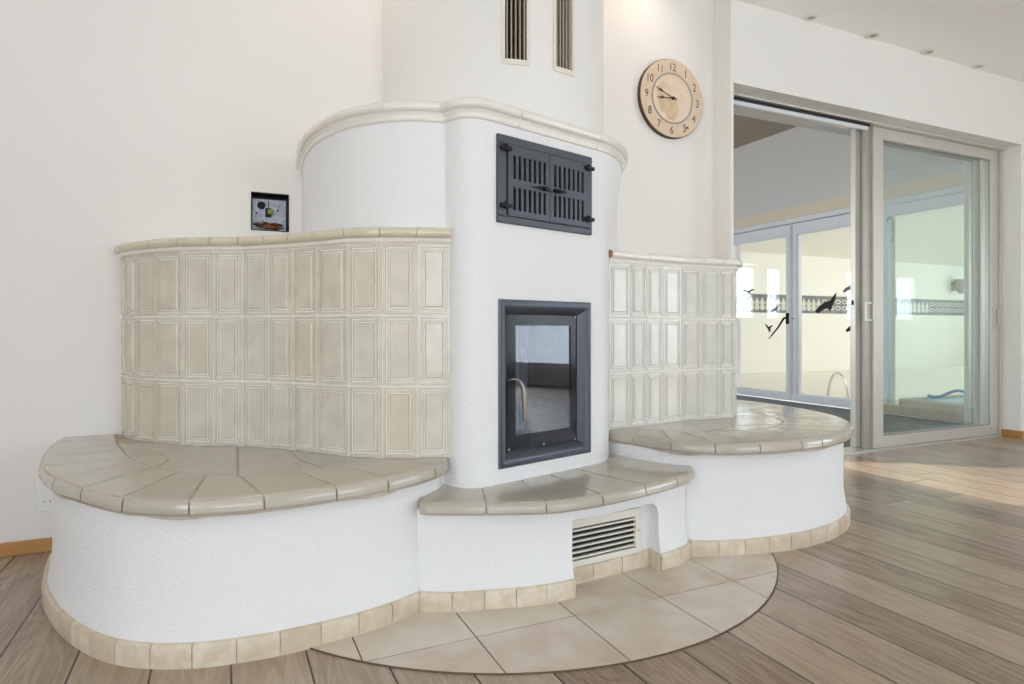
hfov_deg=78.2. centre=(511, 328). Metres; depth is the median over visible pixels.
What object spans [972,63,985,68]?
recessed light
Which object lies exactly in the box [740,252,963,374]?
wall
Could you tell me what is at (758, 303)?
trim
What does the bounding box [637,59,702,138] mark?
wall clock
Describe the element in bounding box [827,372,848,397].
pool handrail
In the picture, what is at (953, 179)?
trim
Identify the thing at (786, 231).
door
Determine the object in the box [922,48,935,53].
recessed light
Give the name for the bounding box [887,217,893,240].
blind cord
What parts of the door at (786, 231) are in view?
handle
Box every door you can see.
[734,92,1005,454]
[734,224,792,400]
[791,214,849,407]
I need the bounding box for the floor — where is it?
[0,366,1023,683]
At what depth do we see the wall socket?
2.61 m
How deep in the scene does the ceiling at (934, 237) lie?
11.35 m
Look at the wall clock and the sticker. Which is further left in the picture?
the wall clock
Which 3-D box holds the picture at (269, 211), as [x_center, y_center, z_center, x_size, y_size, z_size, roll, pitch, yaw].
[-1.166,-0.555,3.031,0.168,0.179,0.089,0,0,-25]
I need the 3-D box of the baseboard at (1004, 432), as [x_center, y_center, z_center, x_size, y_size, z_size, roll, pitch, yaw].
[5.117,0.895,5.784,1.868,0.060,0.168,0,0,-25]
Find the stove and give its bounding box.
[38,0,853,669]
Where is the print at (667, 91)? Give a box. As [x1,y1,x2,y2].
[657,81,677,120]
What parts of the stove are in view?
cornice, grille frame, handle, vent frame, grille frame, grille frame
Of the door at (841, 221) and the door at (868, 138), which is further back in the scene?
the door at (841, 221)
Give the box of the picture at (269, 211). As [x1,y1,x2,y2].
[251,192,288,231]
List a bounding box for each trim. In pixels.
[734,170,963,228]
[734,185,963,233]
[740,294,963,315]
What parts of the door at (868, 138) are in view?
interlock post, handle, frame, frame, handle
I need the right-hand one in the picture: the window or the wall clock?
the window
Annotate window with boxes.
[883,193,963,423]
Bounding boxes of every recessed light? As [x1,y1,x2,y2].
[804,13,818,20]
[866,31,879,37]
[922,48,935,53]
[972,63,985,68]
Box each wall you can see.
[0,0,713,542]
[714,0,1023,430]
[734,126,963,403]
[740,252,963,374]
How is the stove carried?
on the floor
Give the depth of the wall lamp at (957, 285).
15.53 m
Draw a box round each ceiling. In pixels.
[734,115,797,148]
[738,0,1023,81]
[740,205,963,266]
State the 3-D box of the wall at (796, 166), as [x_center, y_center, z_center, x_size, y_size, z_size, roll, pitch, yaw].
[3.456,-0.825,8.579,0.250,3.500,5.700,0,0,-25]
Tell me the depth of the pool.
6.93 m
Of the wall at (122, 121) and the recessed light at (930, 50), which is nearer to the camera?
the wall at (122, 121)
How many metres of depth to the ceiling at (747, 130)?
8.07 m
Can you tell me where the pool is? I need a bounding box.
[899,394,963,411]
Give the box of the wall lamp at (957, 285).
[951,279,963,293]
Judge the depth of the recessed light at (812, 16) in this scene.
4.21 m
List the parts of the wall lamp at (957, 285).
plate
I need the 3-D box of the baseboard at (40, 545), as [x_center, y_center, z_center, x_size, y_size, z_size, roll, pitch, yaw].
[-3.023,0.897,2.122,2.680,0.055,0.018,0,0,-25]
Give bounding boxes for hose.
[927,389,963,398]
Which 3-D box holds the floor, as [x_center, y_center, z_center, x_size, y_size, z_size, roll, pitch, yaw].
[5.452,0.973,5.617,21.400,0.105,14.150,0,0,-25]
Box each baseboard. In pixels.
[0,537,51,556]
[1001,429,1023,438]
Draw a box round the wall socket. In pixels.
[35,471,51,512]
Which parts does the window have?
sill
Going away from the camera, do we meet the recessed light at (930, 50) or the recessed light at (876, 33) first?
the recessed light at (876, 33)
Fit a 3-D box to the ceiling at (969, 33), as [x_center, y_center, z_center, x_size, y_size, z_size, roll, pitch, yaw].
[5.338,-2.335,1.795,5.300,0.480,7.300,0,0,-25]
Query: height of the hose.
0.119 m
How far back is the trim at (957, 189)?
7.35 m
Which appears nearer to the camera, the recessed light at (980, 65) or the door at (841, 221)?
the recessed light at (980, 65)

